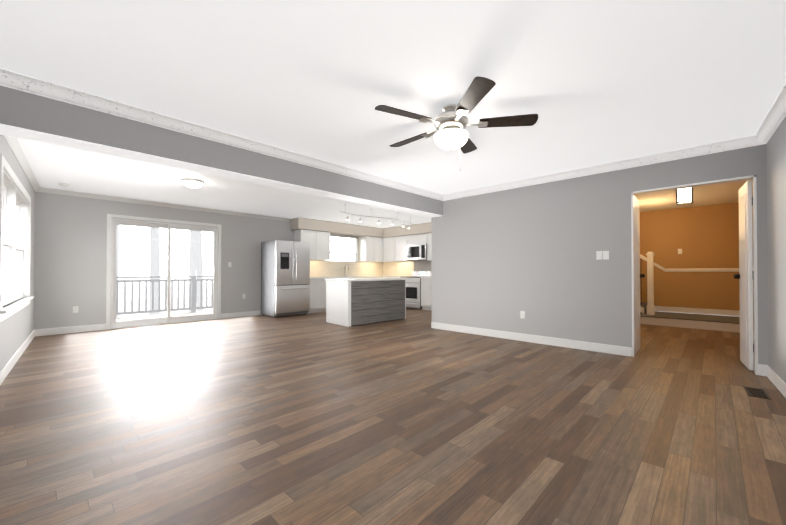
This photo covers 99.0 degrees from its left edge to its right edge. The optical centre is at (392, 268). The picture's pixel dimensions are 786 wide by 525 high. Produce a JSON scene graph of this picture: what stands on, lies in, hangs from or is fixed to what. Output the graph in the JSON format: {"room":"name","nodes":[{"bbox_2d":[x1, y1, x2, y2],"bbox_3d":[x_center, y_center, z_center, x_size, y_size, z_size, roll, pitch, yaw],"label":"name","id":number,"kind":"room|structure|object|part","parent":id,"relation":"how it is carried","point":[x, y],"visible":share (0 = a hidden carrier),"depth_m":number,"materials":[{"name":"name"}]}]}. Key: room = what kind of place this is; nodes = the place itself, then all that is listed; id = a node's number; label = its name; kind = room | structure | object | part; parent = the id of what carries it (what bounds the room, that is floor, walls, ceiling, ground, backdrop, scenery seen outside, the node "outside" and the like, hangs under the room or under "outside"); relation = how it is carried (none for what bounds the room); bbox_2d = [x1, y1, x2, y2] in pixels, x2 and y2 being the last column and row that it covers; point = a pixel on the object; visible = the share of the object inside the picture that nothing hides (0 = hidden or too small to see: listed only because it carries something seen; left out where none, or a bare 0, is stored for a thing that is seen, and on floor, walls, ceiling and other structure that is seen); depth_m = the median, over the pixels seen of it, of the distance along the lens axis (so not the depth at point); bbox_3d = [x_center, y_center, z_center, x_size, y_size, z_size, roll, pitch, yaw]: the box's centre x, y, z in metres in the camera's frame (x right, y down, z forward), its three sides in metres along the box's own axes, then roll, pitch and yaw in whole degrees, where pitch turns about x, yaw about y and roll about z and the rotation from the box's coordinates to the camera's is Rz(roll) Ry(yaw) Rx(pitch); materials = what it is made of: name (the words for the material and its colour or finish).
{"room":"living room","nodes":[
{"label":"living room","id":0,"kind":"room"},
{"bbox_2d":[0,135,34,370],"bbox_3d":[-2.876,-0.147,2.190,0.120,2.440,9.095,0,-1,-43],"label":"wall","id":1,"kind":"structure","parent":0,"point":[16,328],"depth_m":4.05,"materials":[{"name":"grey paint"}]},
{"bbox_2d":[0,154,33,321],"bbox_3d":[-4.473,-0.274,3.934,0.200,1.545,2.514,0,-1,-43],"label":"window","id":2,"kind":"structure","parent":1,"relation":"in","point":[15,240],"depth_m":3.92,"materials":[{"name":"white glass"}]},
{"bbox_2d":[0,330,34,384],"bbox_3d":[-2.826,1.016,2.227,0.016,0.115,9.095,0,-1,-43],"label":"baseboard","id":3,"kind":"structure","parent":1,"relation":"attached to","point":[9,365],"depth_m":3.82,"materials":[{"name":"white wood"}]},
{"bbox_2d":[3,135,41,191],"bbox_3d":[-4.402,-1.314,3.973,3.990,0.075,0.304,0,-1,44],"label":"crown molding","id":4,"kind":"structure","parent":1,"relation":"attached to","point":[17,150],"depth_m":4.06,"materials":[{"name":"white wood"}]},
{"bbox_2d":[0,68,443,200],"bbox_3d":[-0.933,-1.305,4.151,0.084,0.090,5.428,0,-1,44],"label":"crown molding","id":5,"kind":"structure","parent":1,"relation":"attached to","point":[10,79],"depth_m":3.05,"materials":[{"name":"white wood"}]},
{"bbox_2d":[34,192,361,329],"bbox_3d":[-3.157,-0.093,8.358,0.120,2.440,8.350,0,-1,44],"label":"wall","id":6,"kind":"structure","parent":0,"point":[70,239],"depth_m":5.98,"materials":[{"name":"grey paint"}]},
{"bbox_2d":[73,306,77,312],"bbox_3d":[-5.498,0.704,5.809,0.010,0.114,0.070,0,-1,44],"label":"electrical outlet","id":7,"kind":"object","parent":6,"relation":"attached to","point":[75,309],"visible":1,"depth_m":5.80,"materials":[{"name":"white plastic"}]},
{"bbox_2d":[35,310,262,336],"bbox_3d":[-3.108,1.069,8.300,0.016,0.115,8.350,0,-1,44],"label":"baseboard","id":8,"kind":"structure","parent":6,"relation":"attached to","point":[65,330],"depth_m":5.88,"materials":[{"name":"white wood"}]},
{"bbox_2d":[35,187,289,221],"bbox_3d":[-4.256,-1.287,7.085,0.065,0.075,4.524,0,-1,44],"label":"crown molding","id":9,"kind":"structure","parent":6,"relation":"attached to","point":[45,190],"depth_m":6.58,"materials":[{"name":"white wood"}]},
{"bbox_2d":[106,214,220,329],"bbox_3d":[-4.535,0.057,6.814,0.019,2.112,1.969,0,-1,44],"label":"door frame","id":10,"kind":"structure","parent":6,"relation":"attached to","point":[108,276],"depth_m":6.28,"materials":[{"name":"white wood"}]},
{"bbox_2d":[110,218,217,328],"bbox_3d":[-4.581,0.089,6.857,0.135,2.045,1.839,0,-1,44],"label":"sliding door","id":11,"kind":"structure","parent":6,"relation":"in","point":[125,323],"depth_m":6.82,"materials":[{"name":"white"}]},
{"bbox_2d":[294,229,317,260],"bbox_3d":[-2.308,-0.634,8.913,0.339,0.772,0.521,0,-1,44],"label":"upper cabinet","id":12,"kind":"object","parent":6,"relation":"attached to","point":[300,235],"depth_m":8.83,"materials":[{"name":"white wood"}]},
{"bbox_2d":[318,231,329,260],"bbox_3d":[-2.018,-0.632,9.216,0.339,0.772,0.557,0,-1,44],"label":"upper cabinet","id":13,"kind":"object","parent":6,"relation":"attached to","point":[323,237],"depth_m":9.12,"materials":[{"name":"white wood"}]},
{"bbox_2d":[330,235,357,260],"bbox_3d":[-1.564,-0.469,10.027,0.120,1.016,1.236,0,-1,44],"label":"kitchen window","id":14,"kind":"structure","parent":6,"relation":"in","point":[356,249],"depth_m":10.25,"materials":[{"name":"white"}]},
{"bbox_2d":[358,237,377,260],"bbox_3d":[-0.808,-0.621,10.482,0.339,0.772,0.458,0,-1,44],"label":"upper cabinet","id":15,"kind":"object","parent":6,"relation":"attached to","point":[370,254],"depth_m":10.38,"materials":[{"name":"white wood"}]},
{"bbox_2d":[378,237,381,260],"bbox_3d":[-0.587,-0.619,10.712,0.339,0.772,0.420,0,-1,44],"label":"upper cabinet","id":16,"kind":"object","parent":6,"relation":"attached to","point":[379,238],"depth_m":10.65,"materials":[{"name":"white wood"}]},
{"bbox_2d":[0,308,785,524],"bbox_3d":[0.534,1.153,5.681,9.500,0.100,11.000,0,-1,44],"label":"floor","id":17,"kind":"structure","parent":0,"point":[413,418],"depth_m":2.24,"materials":[{"name":"brown wood"}]},
{"bbox_2d":[261,240,309,317],"bbox_3d":[-2.607,0.235,8.191,0.822,1.780,0.895,0,-1,44],"label":"fridge","id":18,"kind":"object","parent":17,"relation":"on","point":[285,277],"visible":1,"depth_m":7.91,"materials":[{"name":"silver metal"}]},
{"bbox_2d":[308,281,325,312],"bbox_3d":[-2.191,0.697,8.818,0.624,0.868,0.520,0,-1,44],"label":"base cabinet","id":19,"kind":"object","parent":17,"relation":"on","point":[317,289],"depth_m":8.65,"materials":[{"name":"white wood"}]},
{"bbox_2d":[310,277,325,280],"bbox_3d":[-1.232,0.249,9.812,0.641,0.040,3.277,0,-1,44],"label":"countertop","id":20,"kind":"structure","parent":19,"relation":"on","point":[311,278],"depth_m":8.62,"materials":[{"name":"white stone"}]},
{"bbox_2d":[326,282,405,326],"bbox_3d":[-0.560,0.683,7.254,0.907,0.868,1.608,0,-1,44],"label":"kitchen island","id":21,"kind":"object","parent":17,"relation":"on","point":[355,301],"depth_m":6.82,"materials":[{"name":"white wood"}]},
{"bbox_2d":[324,278,407,281],"bbox_3d":[-0.556,0.226,7.259,0.974,0.042,1.666,0,-1,44],"label":"island countertop","id":22,"kind":"structure","parent":21,"relation":"on","point":[334,279],"depth_m":6.97,"materials":[{"name":"white stone"}]},
{"bbox_2d":[400,271,431,309],"bbox_3d":[0.671,0.599,9.750,0.752,1.080,0.696,0,-1,44],"label":"range","id":23,"kind":"object","parent":17,"relation":"on","point":[413,291],"visible":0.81,"depth_m":9.48,"materials":[{"name":"silver metal"}]},
{"bbox_2d":[420,277,431,310],"bbox_3d":[1.258,0.701,9.261,0.757,0.868,0.624,0,-1,44],"label":"base cabinet","id":24,"kind":"object","parent":17,"relation":"on","point":[426,282],"depth_m":9.17,"materials":[{"name":"white wood"}]},
{"bbox_2d":[743,386,770,399],"bbox_3d":[3.163,1.074,2.918,0.130,0.008,0.300,0,-1,40],"label":"floor vent","id":25,"kind":"object","parent":17,"relation":"in","point":[756,392],"visible":1,"depth_m":2.90,"materials":[{"name":"brown metal"}]},
{"bbox_2d":[0,0,785,227],"bbox_3d":[0.534,-1.397,5.703,9.500,0.120,11.000,0,-1,44],"label":"ceiling","id":26,"kind":"structure","parent":0,"point":[590,83],"depth_m":2.40,"materials":[{"name":"white paint"}]},
{"bbox_2d":[59,182,69,186],"bbox_3d":[-5.150,-1.319,5.258,0.124,0.042,0.124,0,-1,44],"label":"smoke detector","id":27,"kind":"object","parent":26,"relation":"attached to","point":[64,184],"visible":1,"depth_m":5.22,"materials":[{"name":"white plastic"}]},
{"bbox_2d":[181,179,203,187],"bbox_3d":[-3.061,-1.294,5.127,0.310,0.094,0.310,0,-1,44],"label":"flush ceiling light","id":28,"kind":"object","parent":26,"relation":"attached to","point":[193,183],"visible":1,"depth_m":5.04,"materials":[{"name":"white glass"}]},
{"bbox_2d":[0,86,442,217],"bbox_3d":[-1.065,-1.168,4.261,0.262,0.362,5.451,0,-1,44],"label":"beam","id":29,"kind":"structure","parent":26,"relation":"attached to","point":[30,116],"depth_m":3.10,"materials":[{"name":"grey paint"}]},
{"bbox_2d":[291,217,382,237],"bbox_3d":[-1.362,-1.157,9.866,0.398,0.284,3.398,0,-1,44],"label":"soffit","id":30,"kind":"structure","parent":26,"relation":"attached to","point":[297,223],"depth_m":9.36,"materials":[{"name":"beige paint"}]},
{"bbox_2d":[340,204,371,221],"label":"spotlights","id":31,"kind":"object","parent":26,"relation":"attached to","point":[344,204],"depth_m":6.99,"materials":[{"name":"silver metal"}]},
{"bbox_2d":[388,212,414,228],"label":"spotlights","id":32,"kind":"object","parent":26,"relation":"attached to","point":[396,212],"depth_m":7.95,"materials":[{"name":"silver metal"}]},
{"bbox_2d":[383,222,431,237],"bbox_3d":[0.725,-1.156,9.945,2.490,0.284,0.398,0,-1,44],"label":"soffit","id":33,"kind":"structure","parent":26,"relation":"attached to","point":[422,228],"depth_m":9.95,"materials":[{"name":"beige paint"}]},
{"bbox_2d":[375,76,537,171],"bbox_3d":[0.457,-1.093,2.872,1.287,0.534,1.338,0,-1,44],"label":"ceiling fan","id":34,"kind":"object","parent":26,"relation":"hanging from","point":[451,122],"visible":1,"depth_m":2.73,"materials":[{"name":"silver metal"}]},
{"bbox_3d":[0.491,-1.072,2.835,0.290,0.110,0.290,0,-1,44],"label":"lamp shade","id":35,"kind":"part","parent":34,"relation":"part of","materials":[{"name":"white glass"}]},
{"bbox_2d":[676,187,692,204],"bbox_3d":[4.196,-1.145,4.828,0.180,0.398,0.180,0,-1,44],"label":"pendant lantern","id":36,"kind":"object","parent":26,"relation":"hanging from","point":[684,195],"visible":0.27,"depth_m":4.78,"materials":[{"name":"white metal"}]},
{"bbox_3d":[4.196,-1.104,4.827,0.144,0.280,0.144,0,-1,44],"label":"bulb","id":37,"kind":"part","parent":36,"relation":"part of","materials":[{"name":"white glass"}]},
{"bbox_2d":[405,260,431,270],"bbox_3d":[1.216,-0.081,9.827,4.430,2.440,0.120,0,-1,44],"label":"wall","id":38,"kind":"structure","parent":0,"point":[422,265],"depth_m":10.06,"materials":[{"name":"grey tile"}]},
{"bbox_2d":[383,237,390,260],"bbox_3d":[0.000,-0.619,10.673,0.570,0.772,0.339,0,-1,44],"label":"upper cabinet","id":39,"kind":"object","parent":38,"relation":"attached to","point":[387,240],"depth_m":10.62,"materials":[{"name":"white wood"}]},
{"bbox_2d":[391,235,413,260],"bbox_3d":[0.324,-0.622,10.363,0.567,0.772,0.339,0,-1,44],"label":"upper cabinet","id":40,"kind":"object","parent":38,"relation":"attached to","point":[398,244],"depth_m":10.27,"materials":[{"name":"white wood"}]},
{"bbox_2d":[407,233,426,244],"bbox_3d":[0.806,-0.866,9.904,0.760,0.292,0.339,0,-1,44],"label":"upper cabinet","id":41,"kind":"object","parent":38,"relation":"attached to","point":[417,238],"depth_m":9.77,"materials":[{"name":"white wood"}]},
{"bbox_2d":[406,244,426,259],"bbox_3d":[0.769,-0.490,9.862,0.754,0.450,0.445,0,-1,44],"label":"over-the-range microwave","id":42,"kind":"object","parent":41,"relation":"attached to","point":[416,251],"visible":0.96,"depth_m":9.70,"materials":[{"name":"silver metal"}]},
{"bbox_2d":[427,233,431,260],"bbox_3d":[1.356,-0.630,9.376,0.757,0.772,0.339,0,-1,44],"label":"upper cabinet","id":43,"kind":"object","parent":38,"relation":"attached to","point":[429,235],"depth_m":9.46,"materials":[{"name":"white wood"}]},
{"bbox_2d":[431,144,767,364],"bbox_3d":[2.335,-0.124,4.855,4.340,2.440,0.120,0,-1,44],"label":"wall","id":44,"kind":"structure","parent":0,"point":[501,260],"depth_m":4.75,"materials":[{"name":"grey paint"}]},
{"bbox_2d":[520,311,524,318],"bbox_3d":[1.972,0.698,5.105,0.070,0.114,0.010,0,-1,44],"label":"outlet","id":45,"kind":"object","parent":44,"relation":"attached to","point":[522,314],"visible":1,"depth_m":5.10,"materials":[{"name":"white plastic"}]},
{"bbox_2d":[444,136,751,199],"bbox_3d":[2.326,-1.300,4.734,3.780,0.090,0.084,0,-1,44],"label":"crown molding","id":46,"kind":"structure","parent":44,"relation":"attached to","point":[743,142],"depth_m":4.23,"materials":[{"name":"white wood"}]},
{"bbox_2d":[596,251,601,259],"bbox_3d":[2.710,-0.178,4.406,0.070,0.114,0.009,0,-1,44],"label":"light switch","id":47,"kind":"object","parent":44,"relation":"attached to","point":[598,255],"visible":1,"depth_m":4.41,"materials":[{"name":"white plastic"}]},
{"bbox_2d":[431,322,768,375],"bbox_3d":[2.288,1.038,4.796,4.340,0.115,0.016,0,-1,44],"label":"baseboard","id":48,"kind":"structure","parent":44,"relation":"attached to","point":[598,347],"depth_m":4.84,"materials":[{"name":"white wood"}]},
{"bbox_2d":[603,251,608,259],"bbox_3d":[2.764,-0.178,4.355,0.070,0.114,0.009,0,-1,44],"label":"light switch","id":49,"kind":"object","parent":44,"relation":"attached to","point":[605,255],"visible":1,"depth_m":4.35,"materials":[{"name":"white plastic"}]},
{"bbox_2d":[635,196,644,352],"bbox_3d":[3.220,0.074,4.443,0.160,2.013,0.505,0,-1,44],"label":"french door","id":50,"kind":"structure","parent":44,"relation":"in","point":[638,275],"depth_m":4.38,"materials":[{"name":"white wood"}]},
{"bbox_2d":[631,175,757,374],"bbox_3d":[3.394,0.027,3.849,1.200,2.120,0.137,0,-1,44],"label":"door frame","id":51,"kind":"structure","parent":44,"relation":"attached to","point":[729,180],"depth_m":3.66,"materials":[{"name":"white wood"}]},
{"bbox_2d":[733,180,753,370],"bbox_3d":[3.937,0.068,3.756,0.168,2.013,0.502,0,-1,44],"label":"french door","id":52,"kind":"structure","parent":44,"relation":"in","point":[744,276],"depth_m":3.63,"materials":[{"name":"white wood"}]},
{"bbox_2d":[640,311,739,332],"bbox_3d":[5.023,1.034,7.605,4.170,0.172,1.215,0,-1,44],"label":"floor","id":53,"kind":"structure","parent":0,"point":[706,322],"depth_m":6.39,"materials":[{"name":"grey carpet"}]},
{"bbox_2d":[640,252,654,314],"bbox_3d":[4.752,-0.424,8.061,2.505,2.760,0.941,0,-1,44],"label":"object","id":54,"kind":"structure","parent":53,"relation":"on","point":[648,307],"depth_m":6.91,"materials":[{"name":"white wood"}]},
{"bbox_2d":[640,202,739,310],"bbox_3d":[5.528,-0.181,8.056,4.290,2.270,0.120,0,-1,44],"label":"wall","id":55,"kind":"structure","parent":0,"point":[707,236],"depth_m":7.14,"materials":[{"name":"brown paint"}]},
{"bbox_2d":[654,263,738,271],"bbox_3d":[5.559,-0.925,7.936,3.830,1.985,0.020,0,-1,44],"label":"handrail","id":56,"kind":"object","parent":55,"relation":"attached to","point":[702,269],"depth_m":7.03,"materials":[{"name":"white wood"}]},
{"bbox_2d":[655,306,739,315],"bbox_3d":[5.481,0.896,7.998,4.290,0.115,0.016,0,-1,44],"label":"baseboard","id":57,"kind":"structure","parent":55,"relation":"attached to","point":[701,311],"depth_m":7.07,"materials":[{"name":"white wood"}]},
{"bbox_2d":[752,184,753,328],"bbox_3d":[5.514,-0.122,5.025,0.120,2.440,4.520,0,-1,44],"label":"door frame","id":58,"kind":"structure","parent":0,"point":[753,279],"depth_m":5.33,"materials":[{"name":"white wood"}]},
{"bbox_2d":[766,117,785,382],"bbox_3d":[1.989,-0.156,1.171,0.120,2.440,5.982,0,-1,40],"label":"wall","id":59,"kind":"structure","parent":0,"point":[776,197],"depth_m":3.06,"materials":[{"name":"grey paint"}]},
{"bbox_2d":[752,83,785,145],"bbox_3d":[1.882,-1.331,1.213,0.442,0.090,5.785,0,-1,44],"label":"crown molding","id":60,"kind":"structure","parent":59,"relation":"attached to","point":[773,119],"depth_m":2.98,"materials":[{"name":"white wood"}]},
{"bbox_2d":[766,365,785,397],"bbox_3d":[1.937,1.007,1.205,0.016,0.115,5.982,0,-1,40],"label":"baseboard","id":61,"kind":"structure","parent":59,"relation":"attached to","point":[777,381],"depth_m":3.04,"materials":[{"name":"white wood"}]},
{"label":"outside","id":62,"kind":"structure","parent":0,"visible":0},
{"bbox_2d":[116,310,212,320],"bbox_3d":[-5.348,1.202,7.847,2.315,0.040,5.200,0,-1,44],"label":"deck","id":63,"kind":"object","parent":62,"point":[164,315],"depth_m":8.56,"materials":[{"name":"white wood"}]},
{"bbox_2d":[116,276,212,314],"bbox_3d":[-6.108,0.689,8.579,0.090,1.000,5.200,0,-1,44],"label":"deck railing","id":64,"kind":"object","parent":63,"relation":"on","point":[192,297],"depth_m":8.76,"materials":[{"name":"grey metal"}]},
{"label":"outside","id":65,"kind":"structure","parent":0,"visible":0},
{"bbox_2d":[116,225,203,317],"bbox_3d":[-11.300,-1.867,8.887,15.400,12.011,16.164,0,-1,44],"label":"porch post","id":66,"kind":"object","parent":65,"point":[154,261],"depth_m":16.43,"materials":[{"name":"white wood"}]}
]}

